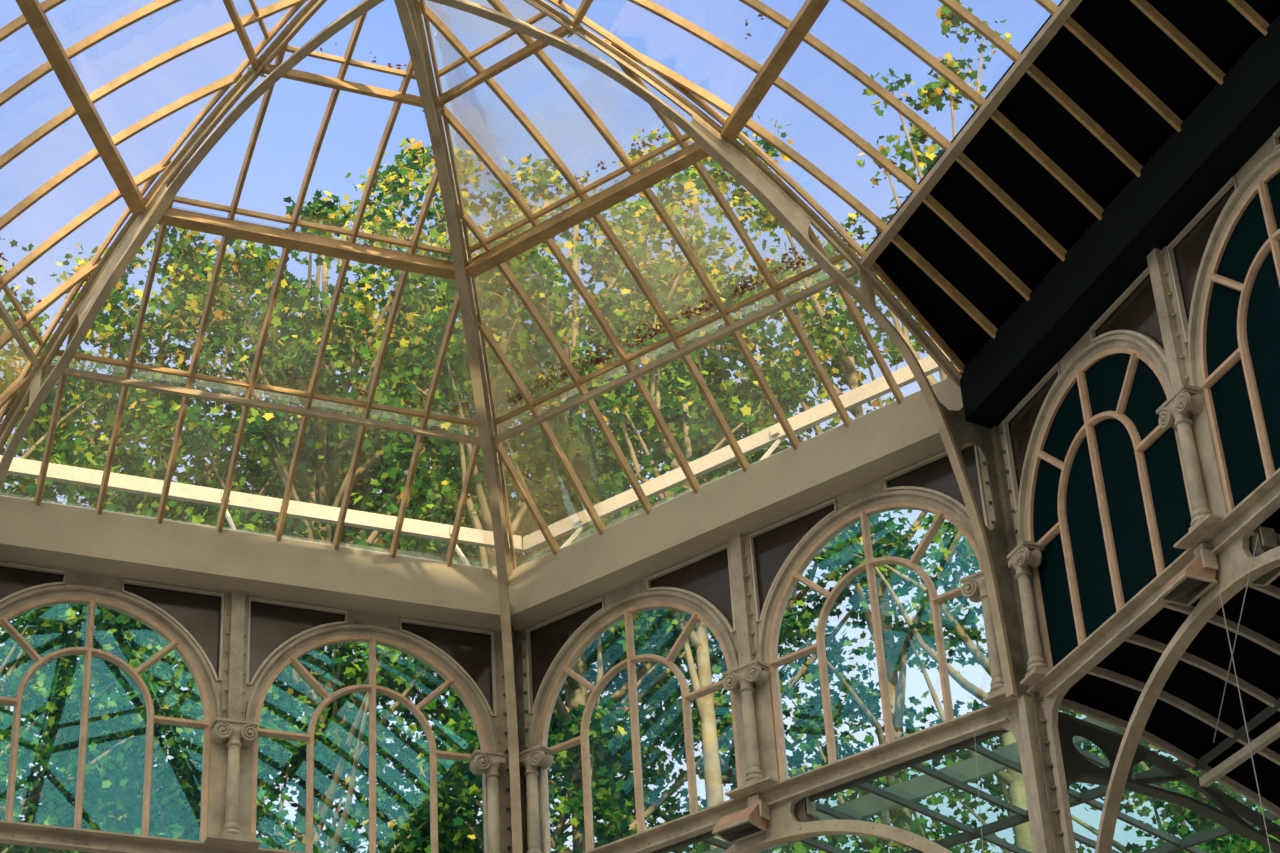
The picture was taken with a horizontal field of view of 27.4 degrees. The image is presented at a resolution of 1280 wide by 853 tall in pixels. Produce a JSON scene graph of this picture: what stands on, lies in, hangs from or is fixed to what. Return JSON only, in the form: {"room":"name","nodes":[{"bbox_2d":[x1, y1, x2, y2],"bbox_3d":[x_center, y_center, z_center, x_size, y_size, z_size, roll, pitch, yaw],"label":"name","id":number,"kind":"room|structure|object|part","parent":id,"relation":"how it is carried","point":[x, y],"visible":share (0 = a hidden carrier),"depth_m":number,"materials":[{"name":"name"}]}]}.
{"room":"greenhouse conservatory","nodes":[
{"label":"greenhouse conservatory","id":0,"kind":"room"},
{"bbox_2d":[0,561,512,852],"bbox_3d":[-4.066,8.301,25.335,6.559,16.450,0.184,10,-34,-21],"label":"wall","id":1,"kind":"structure","parent":0,"point":[236,641],"depth_m":29.04,"materials":[{"name":"grey metal"}]},
{"bbox_3d":[-6.805,1.984,28.234,1.170,1.105,0.015,10,-34,-21],"label":"spandrel panel","id":2,"kind":"part","parent":1,"relation":"part of","materials":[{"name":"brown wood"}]},
{"bbox_3d":[-6.787,1.960,28.195,1.154,1.095,0.052,10,-34,-21],"label":"panel frame","id":3,"kind":"part","parent":1,"relation":"part of","materials":[{"name":"white paint"}]},
{"bbox_2d":[0,596,210,840],"bbox_3d":[-5.919,3.047,27.941,2.726,2.766,0.124,10,-34,-21],"label":"window","id":4,"kind":"structure","parent":1,"relation":"in","point":[88,650],"depth_m":28.14,"materials":[{"name":"paint"}]},
{"bbox_3d":[-5.944,2.385,28.308,2.948,1.475,0.070,10,-34,-21],"label":"arch moulding","id":5,"kind":"part","parent":1,"relation":"part of","materials":[{"name":"grey metal"}]},
{"bbox_2d":[0,820,305,852],"bbox_3d":[-4.303,4.534,27.680,6.439,0.187,0.150,10,-34,-21],"label":"trim","id":6,"kind":"structure","parent":1,"relation":"attached to","point":[3,823],"depth_m":27.18,"materials":[{"name":"grey metal"}]},
{"bbox_2d":[203,717,261,847],"bbox_3d":[-4.356,3.822,28.038,0.580,1.415,0.300,10,-34,-21],"label":"column","id":7,"kind":"structure","parent":6,"relation":"on","point":[239,733],"depth_m":28.08,"materials":[{"name":"beige stone"}]},
{"bbox_2d":[469,749,504,852],"bbox_3d":[-1.679,4.288,29.057,0.376,1.415,0.300,10,-34,-21],"label":"column","id":8,"kind":"structure","parent":6,"relation":"on","point":[480,760],"depth_m":29.20,"materials":[{"name":"grey metal"}]},
{"bbox_3d":[-5.172,2.267,28.855,1.170,1.105,0.015,10,-34,-21],"label":"spandrel panel","id":9,"kind":"part","parent":1,"relation":"part of","materials":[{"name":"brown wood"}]},
{"bbox_3d":[-5.152,2.244,28.818,1.154,1.095,0.052,10,-34,-21],"label":"panel frame","id":10,"kind":"part","parent":1,"relation":"part of","materials":[{"name":"white paint"}]},
{"bbox_2d":[0,495,501,631],"bbox_3d":[-4.453,1.552,29.457,6.690,0.655,0.520,10,-34,-21],"label":"trim","id":11,"kind":"structure","parent":1,"relation":"attached to","point":[49,534],"depth_m":29.22,"materials":[{"name":"paint"}]},
{"bbox_2d":[0,455,521,564],"bbox_3d":[-4.884,1.088,30.373,7.790,1.292,0.961,10,-34,-21],"label":"beam","id":12,"kind":"structure","parent":1,"relation":"on","point":[19,466],"depth_m":31.11,"materials":[{"name":"beige metal"}]},
{"bbox_3d":[-3.853,2.497,29.358,1.170,1.105,0.015,10,-34,-21],"label":"spandrel panel","id":13,"kind":"part","parent":1,"relation":"part of","materials":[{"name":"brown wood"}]},
{"bbox_3d":[-3.836,2.473,29.319,1.154,1.095,0.052,10,-34,-21],"label":"panel frame","id":14,"kind":"part","parent":1,"relation":"part of","materials":[{"name":"white paint"}]},
{"bbox_2d":[251,635,487,852],"bbox_3d":[-2.967,3.561,29.064,2.726,2.766,0.124,10,-34,-21],"label":"window","id":15,"kind":"structure","parent":1,"relation":"in","point":[372,688],"depth_m":29.18,"materials":[{"name":"paint"}]},
{"bbox_3d":[-2.992,2.899,29.432,2.948,1.475,0.070,10,-34,-21],"label":"arch moulding","id":16,"kind":"part","parent":1,"relation":"part of","materials":[{"name":"grey metal"}]},
{"bbox_3d":[-2.220,2.780,29.979,1.170,1.105,0.015,10,-34,-21],"label":"spandrel panel","id":17,"kind":"part","parent":1,"relation":"part of","materials":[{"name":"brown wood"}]},
{"bbox_3d":[-2.201,2.757,29.941,1.154,1.095,0.052,10,-34,-21],"label":"panel frame","id":18,"kind":"part","parent":1,"relation":"part of","materials":[{"name":"white paint"}]},
{"bbox_3d":[-7.008,8.027,23.981,0.182,15.800,0.288,-25,-38,30],"label":"trim","id":19,"kind":"structure","parent":1,"relation":"attached to","visible":0},
{"bbox_2d":[0,0,383,491],"bbox_3d":[-4.895,-0.509,26.283,7.382,7.078,0.240,-30,-40,35],"label":"rib","id":20,"kind":"object","parent":19,"relation":"on","point":[95,292],"visible":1,"depth_m":27.53,"materials":[{"name":"beige paint"}]},
{"bbox_2d":[0,301,38,366],"bbox_3d":[-7.064,-2.658,24.822,0.060,0.078,7.720,-7,-32,6],"label":"roof beam","id":21,"kind":"structure","parent":20,"relation":"attached to","point":[4,314],"depth_m":27.58,"materials":[{"name":"beige paint"}]},
{"bbox_2d":[15,0,146,212],"bbox_3d":[-5.694,-3.697,25.372,0.170,0.146,5.370,-7,-32,6],"label":"roof beam","id":22,"kind":"structure","parent":20,"relation":"attached to","point":[32,10],"depth_m":26.05,"materials":[{"name":"paint"}]},
{"bbox_3d":[-5.705,-1.398,27.695,2.417,1.926,0.034,-30,-40,35],"label":"web plate","id":23,"kind":"part","parent":20,"relation":"part of","materials":[{"name":"beige paint"}]},
{"bbox_2d":[0,0,307,407],"bbox_3d":[-7.181,-3.593,24.595,7.016,3.445,8.269,-25,-38,30],"label":"roof frame","id":24,"kind":"object","parent":20,"relation":"attached to","point":[258,15],"visible":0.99,"depth_m":26.59,"materials":[{"name":"paint"}]},
{"bbox_2d":[223,0,257,66],"bbox_3d":[-4.170,-4.453,25.735,0.064,0.098,2.800,-7,-32,6],"label":"roof beam","id":25,"kind":"structure","parent":20,"relation":"attached to","point":[231,9],"depth_m":26.45,"materials":[{"name":"paint"}]},
{"bbox_2d":[262,64,422,107],"bbox_3d":[-3.059,-3.544,27.301,1.795,0.098,0.064,10,-34,-21],"label":"roof beam","id":26,"kind":"structure","parent":20,"relation":"attached to","point":[297,75],"depth_m":27.29,"materials":[{"name":"paint"}]},
{"bbox_2d":[520,443,1038,852],"bbox_3d":[1.512,7.644,24.861,6.537,16.450,0.184,-25,-38,30],"label":"wall","id":27,"kind":"structure","parent":0,"point":[737,585],"depth_m":28.22,"materials":[{"name":"grey metal"}]},
{"bbox_2d":[501,631,528,852],"bbox_3d":[-1.045,9.063,26.250,0.247,15.800,0.189,-25,-38,30],"label":"trim","id":28,"kind":"structure","parent":27,"relation":"attached to","point":[518,638],"depth_m":29.81,"materials":[{"name":"metal"}]},
{"bbox_2d":[394,0,522,852],"bbox_3d":[-1.856,0.019,27.441,0.240,7.078,7.714,-6,-32,3],"label":"rib","id":29,"kind":"object","parent":28,"relation":"on","point":[409,11],"visible":1,"depth_m":29.00,"materials":[{"name":"beige paint"}]},
{"bbox_2d":[34,0,479,566],"bbox_3d":[-3.271,-1.824,27.820,6.163,3.448,6.482,10,-34,-21],"label":"roof frame","id":30,"kind":"object","parent":29,"relation":"attached to","point":[345,61],"visible":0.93,"depth_m":28.65,"materials":[{"name":"paint"}]},
{"bbox_2d":[43,365,480,445],"bbox_3d":[-4.082,-0.219,29.024,5.022,0.078,0.060,10,-34,-21],"label":"roof beam","id":31,"kind":"structure","parent":29,"relation":"attached to","point":[68,372],"depth_m":28.97,"materials":[{"name":"beige metal"}]},
{"bbox_2d":[157,207,455,279],"bbox_3d":[-3.605,-1.989,28.315,3.481,0.146,0.170,10,-34,-21],"label":"roof beam","id":32,"kind":"structure","parent":29,"relation":"attached to","point":[173,217],"depth_m":28.28,"materials":[{"name":"metal"}]},
{"bbox_2d":[436,26,569,106],"bbox_3d":[-1.424,-3.737,27.162,1.789,0.098,0.064,-25,-38,30],"label":"beam","id":33,"kind":"structure","parent":29,"relation":"attached to","point":[561,32],"depth_m":27.17,"materials":[{"name":"paint"}]},
{"bbox_3d":[-1.435,3.345,29.345,0.040,3.420,0.926,-6,-32,3],"label":"foot plate","id":34,"kind":"part","parent":29,"relation":"part of","materials":[{"name":"metal"}]},
{"bbox_2d":[492,266,857,444],"bbox_3d":[0.308,-0.736,28.650,5.005,0.078,0.060,-25,-38,30],"label":"beam","id":35,"kind":"structure","parent":29,"relation":"attached to","point":[852,271],"depth_m":28.59,"materials":[{"name":"beige paint"}]},
{"bbox_3d":[-1.095,9.076,26.266,0.166,15.800,0.100,10,-34,-21],"label":"flange plate","id":36,"kind":"part","parent":28,"relation":"part of","materials":[{"name":"metal"}]},
{"bbox_3d":[-0.990,9.064,26.257,0.166,15.800,0.100,-25,-38,30],"label":"flange plate","id":37,"kind":"part","parent":28,"relation":"part of","materials":[{"name":"metal"}]},
{"bbox_3d":[-0.827,2.612,29.851,1.154,1.094,0.052,-25,-38,30],"label":"panel frame","id":38,"kind":"part","parent":27,"relation":"part of","materials":[{"name":"white paint"}]},
{"bbox_3d":[-0.796,2.629,29.884,1.170,1.106,0.015,-25,-38,30],"label":"spandrel panel","id":39,"kind":"part","parent":27,"relation":"part of","materials":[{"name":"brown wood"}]},
{"bbox_3d":[-0.122,2.576,29.213,2.948,1.475,0.070,-25,-38,30],"label":"arch moulding","id":40,"kind":"part","parent":27,"relation":"part of","materials":[{"name":"grey metal"}]},
{"bbox_2d":[539,601,740,852],"bbox_3d":[-0.054,3.233,28.841,2.726,2.766,0.124,-25,-38,30],"label":"window","id":41,"kind":"structure","parent":27,"relation":"in","point":[630,663],"depth_m":28.95,"materials":[{"name":"paint"}]},
{"bbox_3d":[0.598,1.987,29.003,1.170,1.106,0.015,-25,-38,30],"label":"spandrel panel","id":42,"kind":"part","parent":27,"relation":"part of","materials":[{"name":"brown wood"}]},
{"bbox_3d":[0.569,1.969,28.968,1.154,1.094,0.052,-25,-38,30],"label":"panel frame","id":43,"kind":"part","parent":27,"relation":"part of","materials":[{"name":"white paint"}]},
{"bbox_2d":[508,378,962,631],"bbox_3d":[1.006,0.914,29.002,6.668,0.655,0.496,-25,-38,30],"label":"trim","id":44,"kind":"structure","parent":27,"relation":"attached to","point":[888,439],"depth_m":28.72,"materials":[{"name":"paint"}]},
{"bbox_2d":[523,350,952,552],"bbox_3d":[1.280,0.426,29.953,7.410,1.292,0.961,-25,-38,30],"label":"beam","id":45,"kind":"structure","parent":27,"relation":"on","point":[774,434],"depth_m":30.75,"materials":[{"name":"beige metal"}]},
{"bbox_2d":[712,794,769,843],"bbox_3d":[1.043,4.014,27.096,0.504,0.407,0.364,-25,-38,30],"label":"floodlight","id":46,"kind":"object","parent":27,"relation":"attached to","point":[751,821],"visible":1,"depth_m":26.99,"materials":[{"name":"paint"}]},
{"bbox_3d":[1.693,1.451,28.257,1.154,1.094,0.052,-25,-38,30],"label":"panel frame","id":47,"kind":"part","parent":27,"relation":"part of","materials":[{"name":"white paint"}]},
{"bbox_3d":[1.724,1.468,28.290,1.170,1.106,0.015,-25,-38,30],"label":"spandrel panel","id":48,"kind":"part","parent":27,"relation":"part of","materials":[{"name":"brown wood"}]},
{"bbox_2d":[584,697,1017,852],"bbox_3d":[1.261,3.878,27.207,6.417,0.187,0.150,-25,-38,30],"label":"trim","id":49,"kind":"structure","parent":27,"relation":"attached to","point":[991,708],"depth_m":26.75,"materials":[{"name":"grey metal"}]},
{"bbox_2d":[519,744,553,852],"bbox_3d":[-1.137,4.246,29.047,0.375,1.415,0.300,-25,-38,30],"label":"column","id":50,"kind":"structure","parent":49,"relation":"on","point":[540,755],"depth_m":29.18,"materials":[{"name":"grey metal"}]},
{"bbox_2d":[722,659,778,798],"bbox_3d":[1.165,3.186,27.591,0.580,1.415,0.300,-25,-38,30],"label":"column","id":51,"kind":"structure","parent":49,"relation":"on","point":[740,679],"depth_m":27.62,"materials":[{"name":"grey metal"}]},
{"bbox_2d":[959,570,1011,704],"bbox_3d":[3.475,2.122,26.130,0.375,1.415,0.300,-25,-38,30],"label":"column","id":52,"kind":"structure","parent":49,"relation":"on","point":[974,587],"depth_m":26.08,"materials":[{"name":"grey metal"}]},
{"bbox_2d":[785,797,819,844],"bbox_3d":[1.628,4.050,27.213,0.504,0.407,0.364,-25,-38,30],"label":"floodlight","id":53,"kind":"object","parent":27,"relation":"attached to","point":[805,810],"visible":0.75,"depth_m":27.02,"materials":[{"name":"metal"}]},
{"bbox_2d":[735,828,930,852],"bbox_3d":[1.639,9.437,23.788,6.028,12.164,0.140,-25,-38,30],"label":"trim","id":54,"kind":"structure","parent":27,"relation":"attached to","point":[778,840],"depth_m":26.63,"materials":[{"name":"beige paint"}]},
{"bbox_3d":[2.398,1.415,27.619,2.948,1.475,0.070,-25,-38,30],"label":"arch moulding","id":55,"kind":"part","parent":27,"relation":"part of","materials":[{"name":"grey metal"}]},
{"bbox_2d":[769,501,982,780],"bbox_3d":[2.466,2.072,27.247,2.726,2.766,0.124,-25,-38,30],"label":"window","id":56,"kind":"structure","parent":27,"relation":"in","point":[870,563],"depth_m":27.44,"materials":[{"name":"paint"}]},
{"bbox_3d":[3.118,0.826,27.409,1.170,1.106,0.015,-25,-38,30],"label":"spandrel panel","id":57,"kind":"part","parent":27,"relation":"part of","materials":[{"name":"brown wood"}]},
{"bbox_3d":[3.089,0.808,27.374,1.154,1.094,0.052,-25,-38,30],"label":"panel frame","id":58,"kind":"part","parent":27,"relation":"part of","materials":[{"name":"white paint"}]},
{"bbox_2d":[974,727,982,849],"bbox_3d":[3.445,7.592,23.043,0.332,10.900,0.035,-18,-35,21],"label":"cable","id":59,"kind":"object","parent":27,"relation":"hanging from","point":[974,727],"visible":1,"depth_m":25.52,"materials":[{"name":"metal"}]},
{"bbox_2d":[650,729,1278,852],"bbox_3d":[5.954,4.253,28.733,15.337,0.665,7.925,-25,-38,30],"label":"aisle roof","id":60,"kind":"structure","parent":0,"point":[1021,816],"depth_m":27.86,"materials":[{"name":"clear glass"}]},
{"bbox_2d":[703,717,1120,852],"bbox_3d":[2.589,4.105,28.170,6.200,0.390,0.060,-25,-38,30],"label":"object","id":61,"kind":"structure","parent":60,"relation":"attached to","point":[965,771],"depth_m":27.89,"materials":[{"name":"glass"}]},
{"bbox_3d":[2.635,4.176,28.089,0.060,0.180,0.060,-25,-38,30],"label":"stub post","id":62,"kind":"part","parent":61,"relation":"part of","materials":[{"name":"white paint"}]},
{"bbox_2d":[1058,711,1279,852],"bbox_3d":[6.621,5.680,24.984,5.419,5.853,0.140,10,-34,-20],"label":"arch","id":63,"kind":"object","parent":60,"relation":"attached to","point":[1077,768],"visible":0.83,"depth_m":25.68,"materials":[{"name":"paint"}]},
{"bbox_3d":[4.499,3.299,25.523,1.080,0.980,0.020,10,-34,-20],"label":"web plate","id":64,"kind":"part","parent":63,"relation":"part of","materials":[{"name":"paint"}]},
{"bbox_2d":[998,127,1279,852],"bbox_3d":[6.513,3.152,18.204,0.184,16.450,13.000,10,-34,-20],"label":"wall","id":65,"kind":"structure","parent":0,"point":[1158,316],"depth_m":24.40,"materials":[{"name":"grey metal"}]},
{"bbox_2d":[982,426,1064,852],"bbox_3d":[4.050,6.712,23.020,0.314,15.800,0.191,-25,-38,30],"label":"column","id":66,"kind":"structure","parent":65,"relation":"attached to","point":[1046,811],"depth_m":25.26,"materials":[{"name":"metal"}]},
{"bbox_2d":[428,0,1029,697],"bbox_3d":[0.730,-1.172,25.804,6.897,7.078,0.240,16,-37,-29],"label":"rib","id":67,"kind":"object","parent":66,"relation":"on","point":[780,200],"visible":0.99,"depth_m":26.96,"materials":[{"name":"beige paint"}]},
{"bbox_2d":[573,0,592,24],"bbox_3d":[0.038,-5.050,25.216,0.064,0.098,3.676,10,-34,-20],"label":"beam","id":68,"kind":"structure","parent":67,"relation":"attached to","point":[584,6],"depth_m":26.47,"materials":[{"name":"paint"}]},
{"bbox_2d":[465,143,708,277],"bbox_3d":[-0.531,-2.352,28.053,3.469,0.146,0.170,-25,-38,30],"label":"beam","id":69,"kind":"structure","parent":67,"relation":"attached to","point":[688,156],"depth_m":28.04,"materials":[{"name":"metal"}]},
{"bbox_2d":[419,0,903,554],"bbox_3d":[-1.060,-2.015,27.743,6.143,3.447,6.189,-25,-38,30],"label":"roof frame","id":70,"kind":"object","parent":67,"relation":"attached to","point":[469,57],"visible":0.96,"depth_m":28.28,"materials":[{"name":"paint"}]},
{"bbox_2d":[0,14,997,410],"bbox_3d":[-1.321,-2.435,27.962,10.408,1.864,5.203,-8,-32,7],"label":"leaf litter","id":71,"kind":"object","parent":70,"relation":"on","point":[598,359],"visible":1,"depth_m":28.46,"materials":[{"name":"yellow plant"}]},
{"bbox_2d":[720,0,829,139],"bbox_3d":[2.218,-4.820,24.395,0.170,0.146,7.017,10,-34,-20],"label":"beam","id":72,"kind":"structure","parent":67,"relation":"attached to","point":[811,10],"depth_m":26.18,"materials":[{"name":"paint"}]},
{"bbox_3d":[1.451,-2.241,27.085,2.258,1.926,0.034,16,-37,-29],"label":"web plate","id":73,"kind":"part","parent":67,"relation":"part of","materials":[{"name":"beige paint"}]},
{"bbox_2d":[558,0,1279,365],"bbox_3d":[4.735,-4.729,24.007,12.832,3.448,6.268,-25,-38,30],"label":"roof frame","id":74,"kind":"object","parent":67,"relation":"attached to","point":[1118,78],"visible":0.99,"depth_m":25.33,"materials":[{"name":"paint"}]},
{"bbox_3d":[5.141,-4.282,22.730,1.165,1.137,12.315,10,-34,-20],"label":"black panel","id":75,"kind":"part","parent":74,"relation":"part of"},
{"bbox_2d":[860,0,1081,266],"bbox_3d":[4.235,-4.261,23.426,0.110,0.078,10.072,10,-34,-20],"label":"beam","id":76,"kind":"structure","parent":67,"relation":"attached to","point":[1067,7],"depth_m":25.45,"materials":[{"name":"beige paint"}]},
{"bbox_3d":[3.379,1.128,26.300,0.828,3.420,0.040,16,-37,-29],"label":"foot plate","id":77,"kind":"part","parent":67,"relation":"part of","materials":[{"name":"metal"}]},
{"bbox_3d":[4.020,6.756,23.088,0.166,15.800,0.100,-25,-38,30],"label":"flange plate","id":78,"kind":"part","parent":66,"relation":"part of","materials":[{"name":"metal"}]},
{"bbox_3d":[4.013,0.118,26.367,0.052,1.095,1.154,10,-34,-20],"label":"panel frame","id":79,"kind":"part","parent":65,"relation":"part of","materials":[{"name":"white paint"}]},
{"bbox_3d":[4.058,0.124,26.384,0.015,1.105,1.170,10,-34,-20],"label":"spandrel panel","id":80,"kind":"part","parent":65,"relation":"part of","materials":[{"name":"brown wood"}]},
{"bbox_3d":[4.346,-0.043,25.491,0.070,1.475,2.948,10,-34,-20],"label":"arch moulding","id":81,"kind":"part","parent":65,"relation":"part of","materials":[{"name":"grey metal"}]},
{"bbox_2d":[1027,347,1191,668],"bbox_3d":[4.427,0.604,25.105,0.124,2.766,2.726,10,-34,-20],"label":"window","id":82,"kind":"structure","parent":65,"relation":"in","point":[1109,504],"depth_m":25.08,"materials":[{"name":"glass"}]},
{"bbox_2d":[960,14,1279,428],"bbox_3d":[6.028,-3.616,22.286,0.517,0.655,13.260,10,-34,-20],"label":"beam","id":83,"kind":"structure","parent":65,"relation":"attached to","point":[1236,118],"depth_m":24.69,"materials":[{"name":"black metal"}]},
{"bbox_3d":[4.676,-0.785,24.994,0.052,1.095,1.154,10,-34,-20],"label":"panel frame","id":84,"kind":"part","parent":65,"relation":"part of","materials":[{"name":"white paint"}]},
{"bbox_3d":[4.721,-0.778,25.013,0.015,1.105,1.170,10,-34,-20],"label":"spandrel panel","id":85,"kind":"part","parent":65,"relation":"part of","materials":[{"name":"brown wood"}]},
{"bbox_2d":[1027,468,1279,698],"bbox_3d":[6.258,-0.610,20.555,0.150,0.187,12.880,10,-34,-20],"label":"trim","id":86,"kind":"structure","parent":65,"relation":"attached to","point":[1273,480],"depth_m":23.88,"materials":[{"name":"grey metal"}]},
{"bbox_2d":[1007,540,1050,685],"bbox_3d":[3.858,1.830,25.704,0.300,1.415,0.376,10,-34,-20],"label":"column","id":87,"kind":"structure","parent":86,"relation":"on","point":[1027,554],"depth_m":25.75,"materials":[{"name":"grey metal"}]},
{"bbox_2d":[1156,384,1223,549],"bbox_3d":[4.945,0.352,23.456,0.300,1.415,0.580,10,-34,-20],"label":"column","id":88,"kind":"structure","parent":86,"relation":"on","point":[1175,412],"depth_m":23.48,"materials":[{"name":"grey metal"}]},
{"bbox_2d":[1157,543,1217,606],"bbox_3d":[4.819,1.275,23.110,0.364,0.407,0.504,10,-34,-20],"label":"floodlight","id":89,"kind":"object","parent":65,"relation":"attached to","point":[1198,576],"visible":1,"depth_m":22.96,"materials":[{"name":"paint"}]},
{"bbox_2d":[1096,556,1279,852],"bbox_3d":[5.457,6.575,19.611,0.140,12.164,6.028,10,-34,-20],"label":"trim","id":90,"kind":"structure","parent":65,"relation":"attached to","point":[1161,675],"depth_m":23.70,"materials":[{"name":"beige paint"}]},
{"bbox_3d":[5.211,-1.512,23.888,0.052,1.095,1.154,10,-34,-20],"label":"panel frame","id":91,"kind":"part","parent":65,"relation":"part of","materials":[{"name":"white paint"}]},
{"bbox_3d":[5.256,-1.506,23.905,0.015,1.105,1.170,10,-34,-20],"label":"spandrel panel","id":92,"kind":"part","parent":65,"relation":"part of","materials":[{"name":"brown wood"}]},
{"bbox_3d":[5.544,-1.673,23.012,0.070,1.475,2.948,10,-34,-20],"label":"arch moulding","id":93,"kind":"part","parent":65,"relation":"part of","materials":[{"name":"grey metal"}]},
{"bbox_2d":[1199,163,1279,512],"bbox_3d":[5.625,-1.026,22.625,0.124,2.766,2.726,10,-34,-20],"label":"window","id":94,"kind":"structure","parent":65,"relation":"in","point":[1239,348],"depth_m":23.20,"materials":[{"name":"paint"}]},
{"bbox_3d":[5.875,-2.415,22.515,0.052,1.095,1.154,10,-34,-20],"label":"panel frame","id":95,"kind":"part","parent":65,"relation":"part of","materials":[{"name":"white paint"}]},
{"bbox_2d":[1060,508,1279,818],"bbox_3d":[9.363,3.165,18.998,5.678,8.462,13.650,10,-34,-20],"label":"ceiling","id":96,"kind":"structure","parent":0,"point":[1182,722],"depth_m":24.91,"materials":[{"name":"grey metal"}]},
{"bbox_2d":[1213,535,1258,742],"bbox_3d":[5.012,1.786,22.048,0.010,1.406,1.137,10,-34,-20],"label":"wire","id":97,"kind":"object","parent":96,"relation":"hanging from","point":[1257,535],"visible":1,"depth_m":22.04,"materials":[{"name":"metal"}]},
{"bbox_2d":[1199,722,1279,786],"bbox_3d":[6.282,2.142,22.828,0.080,0.207,5.052,10,-34,-20],"label":"bar","id":98,"kind":"object","parent":96,"relation":"attached to","point":[1273,733],"visible":1,"depth_m":24.27,"materials":[{"name":"grey metal"}]},
{"bbox_2d":[1220,593,1270,852],"bbox_3d":[5.335,6.259,19.676,0.018,11.380,0.015,-25,-38,30],"label":"hanging wire","id":99,"kind":"object","parent":96,"relation":"hanging from","point":[1220,593],"visible":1,"depth_m":22.02,"materials":[{"name":"metal"}]},
{"bbox_2d":[1248,526,1279,586],"bbox_3d":[5.422,1.096,22.887,0.364,0.407,0.504,10,-34,-20],"label":"floodlight","id":100,"kind":"object","parent":96,"relation":"attached to","point":[1267,540],"visible":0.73,"depth_m":22.71,"materials":[{"name":"metal"}]},
{"bbox_3d":[1.981,14.915,20.339,320.000,0.200,320.000,-25,-38,30],"label":"ground","id":101,"kind":"structure","parent":0,"visible":0},
{"bbox_2d":[0,237,210,852],"bbox_3d":[-10.533,8.978,36.328,9.676,28.172,9.638,5,-33,-14],"label":"tree","id":102,"kind":"object","parent":101,"relation":"on","point":[28,746],"visible":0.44,"depth_m":38.76,"materials":[{"name":"green plant"}]},
{"bbox_2d":[0,241,397,852],"bbox_3d":[-7.997,9.361,39.172,8.847,30.262,9.091,-11,-33,11],"label":"tree","id":103,"kind":"object","parent":101,"relation":"on","point":[168,797],"visible":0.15,"depth_m":41.59,"materials":[{"name":"green plant"}]},
{"bbox_2d":[0,148,567,852],"bbox_3d":[-5.181,8.463,37.982,7.686,30.213,8.142,-9,-32,8],"label":"tree","id":104,"kind":"object","parent":101,"relation":"on","point":[335,755],"visible":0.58,"depth_m":41.53,"materials":[{"name":"green plant"}]},
{"bbox_2d":[345,214,569,568],"bbox_3d":[-2.089,7.968,33.682,3.342,26.172,3.176,-2,-32,-3],"label":"tree","id":105,"kind":"object","parent":101,"relation":"on","point":[460,359],"visible":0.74,"depth_m":38.52,"materials":[{"name":"green plant"}]},
{"bbox_2d":[238,138,703,852],"bbox_3d":[-2.806,9.030,42.618,7.692,33.904,8.373,20,-39,-32],"label":"tree","id":106,"kind":"object","parent":101,"relation":"on","point":[401,758],"visible":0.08,"depth_m":46.56,"materials":[{"name":"green plant"}]},
{"bbox_2d":[352,154,876,852],"bbox_3d":[-0.224,8.344,38.326,7.869,30.231,7.845,-2,-32,-3],"label":"tree","id":107,"kind":"object","parent":101,"relation":"on","point":[608,806],"visible":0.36,"depth_m":41.26,"materials":[{"name":"green plant"}]},
{"bbox_2d":[574,256,741,849],"bbox_3d":[0.828,8.548,34.591,2.696,25.843,2.839,-4,-32,1],"label":"tree","id":108,"kind":"object","parent":101,"relation":"on","point":[700,678],"visible":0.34,"depth_m":39.48,"materials":[{"name":"green plant"}]},
{"bbox_2d":[476,114,935,852],"bbox_3d":[1.515,8.108,40.953,7.956,33.229,7.886,-2,-32,-2],"label":"tree","id":109,"kind":"object","parent":101,"relation":"on","point":[748,396],"visible":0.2,"depth_m":44.95,"materials":[{"name":"green plant"}]},
{"bbox_2d":[660,200,1082,852],"bbox_3d":[4.449,8.645,37.979,6.528,28.850,6.202,13,-36,-25],"label":"tree","id":110,"kind":"object","parent":101,"relation":"on","point":[901,817],"visible":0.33,"depth_m":42.34,"materials":[{"name":"green plant"}]},
{"bbox_2d":[808,275,1033,852],"bbox_3d":[5.830,8.696,36.447,6.244,26.986,5.728,-25,-38,30],"label":"tree","id":111,"kind":"object","parent":101,"relation":"on","point":[1011,778],"visible":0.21,"depth_m":39.80,"materials":[{"name":"green plant"}]},
{"bbox_2d":[836,0,1011,384],"bbox_3d":[5.122,5.952,34.542,3.265,29.681,1.639,2,-32,-8],"label":"tree","id":112,"kind":"object","parent":101,"relation":"on","point":[919,158],"visible":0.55,"depth_m":41.17,"materials":[{"name":"green plant"}]},
{"bbox_2d":[961,711,1279,852],"bbox_3d":[8.732,11.379,36.257,7.465,21.930,7.138,-16,-34,19],"label":"tree","id":113,"kind":"object","parent":101,"relation":"on","point":[1238,843],"visible":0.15,"depth_m":38.83,"materials":[{"name":"green plant"}]}
]}

